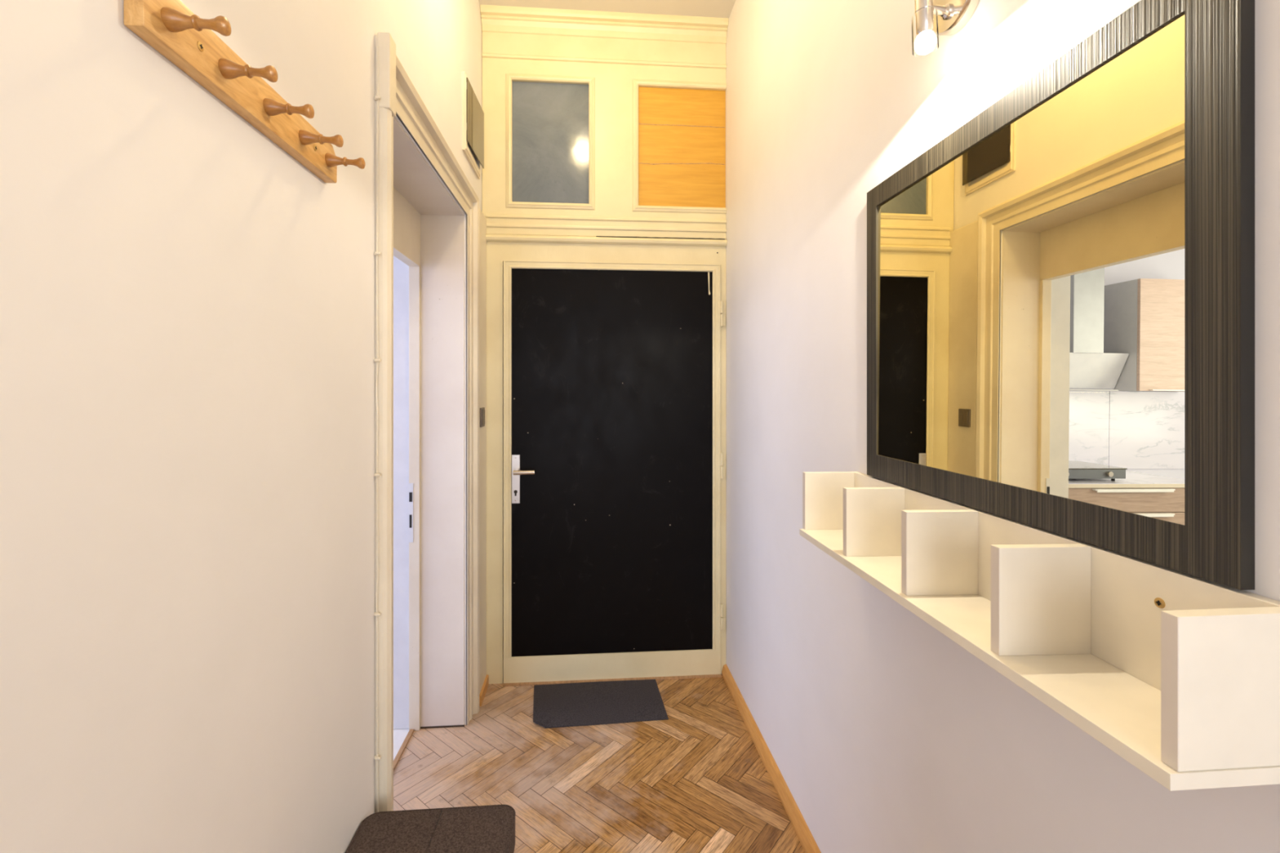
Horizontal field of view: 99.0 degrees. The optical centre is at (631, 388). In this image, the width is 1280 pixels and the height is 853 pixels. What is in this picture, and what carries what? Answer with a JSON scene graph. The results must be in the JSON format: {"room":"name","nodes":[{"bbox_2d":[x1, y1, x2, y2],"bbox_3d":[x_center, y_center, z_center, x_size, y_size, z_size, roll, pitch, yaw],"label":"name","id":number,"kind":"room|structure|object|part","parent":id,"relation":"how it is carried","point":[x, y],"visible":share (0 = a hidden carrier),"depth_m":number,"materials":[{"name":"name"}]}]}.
{"room":"entrance hallway","nodes":[
{"label":"entrance hallway","id":0,"kind":"room"},
{"bbox_2d":[0,0,482,852],"bbox_3d":[-0.707,-0.140,0.160,0.344,3.420,5.630,0,0,-5],"label":"wall","id":1,"kind":"structure","parent":0,"point":[188,308],"depth_m":0.71,"materials":[{"name":"white paint"}]},
{"bbox_2d":[124,0,365,182],"bbox_3d":[-0.544,-0.443,0.853,0.089,0.069,0.476,0,0,-5],"label":"coat rack","id":2,"kind":"object","parent":1,"relation":"attached to","point":[188,40],"visible":1,"depth_m":0.75,"materials":[{"name":"brown wood"}]},
{"bbox_2d":[373,44,381,812],"bbox_3d":[-0.620,0.300,1.333,0.016,2.280,0.014,0,0,-5],"label":"cable","id":3,"kind":"object","parent":1,"relation":"attached to","point":[376,614],"visible":0.97,"depth_m":1.33,"materials":[{"name":"paint"}]},
{"bbox_2d":[393,255,408,728],"bbox_3d":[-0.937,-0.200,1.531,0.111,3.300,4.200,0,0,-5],"label":"door","id":4,"kind":"structure","parent":1,"relation":"attached to","point":[401,270],"depth_m":2.33,"materials":[{"name":"white paint"}]},
{"bbox_2d":[393,728,413,770],"bbox_3d":[-0.896,1.451,1.886,0.017,0.018,0.862,0,0,-5],"label":"trim","id":5,"kind":"structure","parent":1,"relation":"attached to","point":[408,736],"depth_m":2.19,"materials":[{"name":"brown wood"}]},
{"bbox_2d":[393,186,420,730],"bbox_3d":[-0.887,0.350,1.887,0.044,2.200,0.906,0,0,-5],"label":"door frame","id":6,"kind":"structure","parent":1,"relation":"in","point":[406,220],"depth_m":2.31,"materials":[{"name":"paint"}]},
{"bbox_3d":[-0.933,0.525,2.312,0.019,0.250,0.003,0,0,-5],"label":"strike plate","id":7,"kind":"part","parent":6,"relation":"part of","materials":[{"name":"white paint"}]},
{"bbox_2d":[375,31,479,813],"bbox_3d":[-0.657,0.287,1.904,0.039,2.325,1.136,0,0,-5],"label":"trim","id":8,"kind":"structure","parent":1,"relation":"attached to","point":[399,95],"depth_m":1.37,"materials":[{"name":"paint"}]},
{"bbox_2d":[393,116,464,727],"bbox_3d":[-0.775,0.349,1.896,0.181,2.202,0.906,0,0,-5],"label":"trim","id":9,"kind":"structure","parent":1,"relation":"attached to","point":[442,220],"depth_m":2.34,"materials":[{"name":"paint"}]},
{"bbox_2d":[420,724,464,728],"bbox_3d":[-0.809,1.448,2.338,0.183,0.007,0.006,0,0,-5],"label":"trim","id":10,"kind":"structure","parent":1,"relation":"attached to","point":[456,726],"depth_m":2.34,"materials":[{"name":"brown wood"}]},
{"bbox_2d":[462,71,484,179],"bbox_3d":[-0.699,-1.155,2.425,0.032,0.326,0.321,0,0,-5],"label":"hatch","id":11,"kind":"object","parent":1,"relation":"attached to","point":[473,114],"visible":1,"depth_m":2.37,"materials":[{"name":"paint"}]},
{"bbox_3d":[-0.692,-1.169,2.427,0.004,0.262,0.296,0,0,-2],"label":"glass door","id":12,"kind":"part","parent":11,"relation":"part of","materials":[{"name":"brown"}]},
{"bbox_2d":[480,407,484,427],"bbox_3d":[-0.694,0.133,2.546,0.012,0.089,0.079,0,0,-5],"label":"light switch","id":13,"kind":"object","parent":1,"relation":"attached to","point":[482,409],"visible":1,"depth_m":2.52,"materials":[{"name":"grey plastic"}]},
{"bbox_2d":[479,208,486,694],"bbox_3d":[-0.714,0.307,2.574,0.024,2.285,0.216,0,0,-5],"label":"trim","id":14,"kind":"structure","parent":1,"relation":"attached to","point":[482,220],"depth_m":2.58,"materials":[{"name":"paint"}]},
{"bbox_2d":[479,674,488,706],"bbox_3d":[-0.699,1.425,2.586,0.012,0.050,0.186,0,0,-5],"label":"baseboard","id":15,"kind":"structure","parent":1,"relation":"attached to","point":[486,683],"depth_m":2.57,"materials":[{"name":"brown wood"}]},
{"bbox_2d":[393,674,804,852],"bbox_3d":[-1.796,1.510,0.509,4.900,0.120,6.500,0,0,-5],"label":"floor","id":16,"kind":"structure","parent":0,"point":[696,780],"depth_m":2.04,"materials":[{"name":"brown wood"}]},
{"bbox_2d":[345,804,515,852],"bbox_3d":[-0.433,1.218,1.115,0.349,0.465,0.353,0,0,-5],"label":"ottoman","id":17,"kind":"object","parent":16,"relation":"on","point":[491,828],"visible":1,"depth_m":1.22,"materials":[{"name":"brown fabric"}]},
{"bbox_2d":[533,679,668,728],"bbox_3d":[-0.156,1.440,2.523,0.613,0.020,0.354,0,0,-5],"label":"doormat","id":18,"kind":"object","parent":16,"relation":"on","point":[611,702],"visible":1,"depth_m":2.50,"materials":[{"name":"grey fabric"}]},
{"bbox_2d":[478,0,735,17],"bbox_3d":[-1.690,-1.910,0.443,5.100,0.120,6.750,0,0,-5],"label":"ceiling","id":19,"kind":"structure","parent":0,"point":[706,8],"depth_m":2.63,"materials":[{"name":"paint"}]},
{"bbox_2d":[725,0,1279,852],"bbox_3d":[0.788,-0.140,0.178,0.200,3.420,5.830,0,0,-5],"label":"wall","id":20,"kind":"structure","parent":0,"point":[885,733],"depth_m":1.38,"materials":[{"name":"white paint"}]},
{"bbox_2d":[721,664,821,852],"bbox_3d":[0.681,1.424,0.117,0.024,0.052,5.326,0,0,-5],"label":"baseboard","id":21,"kind":"structure","parent":20,"relation":"attached to","point":[808,843],"depth_m":2.02,"materials":[{"name":"brown wood"}]},
{"bbox_2d":[911,0,979,54],"bbox_3d":[0.571,-0.712,1.020,0.099,0.179,0.127,0,0,-5],"label":"wall lamp","id":22,"kind":"object","parent":20,"relation":"attached to","point":[944,17],"visible":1,"depth_m":1.00,"materials":[{"name":"silver metal"}]},
{"bbox_2d":[914,0,933,35],"bbox_3d":[0.543,-0.706,1.014,0.031,0.099,0.034,0,0,-5],"label":"socket","id":23,"kind":"object","parent":22,"relation":"attached to","point":[924,9],"depth_m":1.00,"materials":[{"name":"silver metal"}]},
{"bbox_3d":[0.544,-0.662,1.012,0.043,0.072,0.046,0,0,-5],"label":"lamp shade","id":24,"kind":"part","parent":22,"relation":"part of","materials":[{"name":"clear glass"}]},
{"bbox_3d":[0.544,-0.641,1.010,0.036,0.037,0.036,0,0,-5],"label":"bulb","id":25,"kind":"part","parent":22,"relation":"part of","materials":[{"name":"white glass"}]},
{"bbox_3d":[0.574,-0.708,1.024,0.044,0.026,0.026,0,0,-5],"label":"arm","id":26,"kind":"part","parent":22,"relation":"part of","materials":[{"name":"silver metal"}]},
{"bbox_3d":[0.606,-0.738,1.023,0.028,0.127,0.127,0,0,-5],"label":"wall plate","id":27,"kind":"part","parent":22,"relation":"part of","materials":[{"name":"silver metal"}]},
{"bbox_2d":[799,471,1279,791],"bbox_3d":[0.547,0.297,0.971,0.154,0.162,0.906,0,0,-5],"label":"wall shelf","id":28,"kind":"object","parent":20,"relation":"attached to","point":[1176,673],"visible":1,"depth_m":0.71,"materials":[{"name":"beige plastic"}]},
{"bbox_2d":[866,0,1254,590],"bbox_3d":[0.617,-0.135,0.959,0.016,0.694,0.772,0,0,-5],"label":"wall mirror","id":29,"kind":"object","parent":20,"relation":"attached to","point":[1060,286],"visible":1,"depth_m":0.74,"materials":[{"name":"black wood"}]},
{"bbox_2d":[876,13,1184,524],"bbox_3d":[0.614,-0.139,0.964,0.007,0.600,0.683,0,0,-4],"label":"mirror glass","id":30,"kind":"object","parent":29,"relation":"attached to","point":[1030,275],"depth_m":0.80,"materials":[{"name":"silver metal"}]},
{"bbox_3d":[-0.309,-0.140,2.857,1.564,3.420,0.215,0,0,-5],"label":"wall","id":31,"kind":"structure","parent":0,"visible":0},
{"bbox_2d":[505,73,595,209],"bbox_3d":[-0.401,-1.222,2.708,0.440,0.663,0.030,0,0,-5],"label":"window","id":32,"kind":"structure","parent":31,"relation":"in","point":[550,119],"depth_m":2.71,"materials":[{"name":"grey glass"}]},
{"bbox_2d":[482,31,725,684],"bbox_3d":[-0.127,-0.200,2.743,1.217,3.300,0.032,0,0,-5],"label":"trim","id":33,"kind":"structure","parent":31,"relation":"attached to","point":[613,82],"depth_m":2.72,"materials":[{"name":"beige paint"}]},
{"bbox_2d":[480,4,728,69],"bbox_3d":[-0.124,-1.737,2.703,1.217,0.226,0.052,0,0,-5],"label":"trim","id":34,"kind":"structure","parent":31,"relation":"attached to","point":[495,19],"depth_m":2.70,"materials":[{"name":"beige paint"}]},
{"bbox_2d":[485,213,727,253],"bbox_3d":[-0.115,-0.773,2.716,1.197,0.172,0.026,0,0,-5],"label":"trim","id":35,"kind":"structure","parent":31,"relation":"attached to","point":[604,229],"depth_m":2.72,"materials":[{"name":"beige paint"}]},
{"bbox_2d":[502,674,721,686],"bbox_3d":[-0.089,1.447,2.727,1.083,0.006,0.050,0,0,-5],"label":"trim","id":36,"kind":"structure","parent":31,"relation":"attached to","point":[712,675],"depth_m":2.71,"materials":[{"name":"brown wood"}]},
{"bbox_2d":[503,260,724,683],"bbox_3d":[-0.077,0.407,2.708,1.104,2.077,0.090,0,0,-5],"label":"door","id":37,"kind":"structure","parent":31,"relation":"in","point":[613,458],"depth_m":2.73,"materials":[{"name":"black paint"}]},
{"bbox_3d":[-0.568,0.443,2.682,0.039,0.238,0.008,0,0,-5],"label":"lock plate","id":38,"kind":"part","parent":37,"relation":"part of","materials":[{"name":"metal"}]},
{"bbox_3d":[-0.521,0.405,2.655,0.105,0.024,0.056,0,0,-5],"label":"lever handle","id":39,"kind":"part","parent":37,"relation":"part of","materials":[{"name":"silver metal"}]},
{"bbox_2d":[632,79,726,213],"bbox_3d":[0.242,-1.220,2.759,0.478,0.665,0.030,0,0,-5],"label":"wooden panel","id":40,"kind":"object","parent":31,"relation":"in","point":[679,127],"depth_m":2.77,"materials":[{"name":"orange wood"}]}
]}

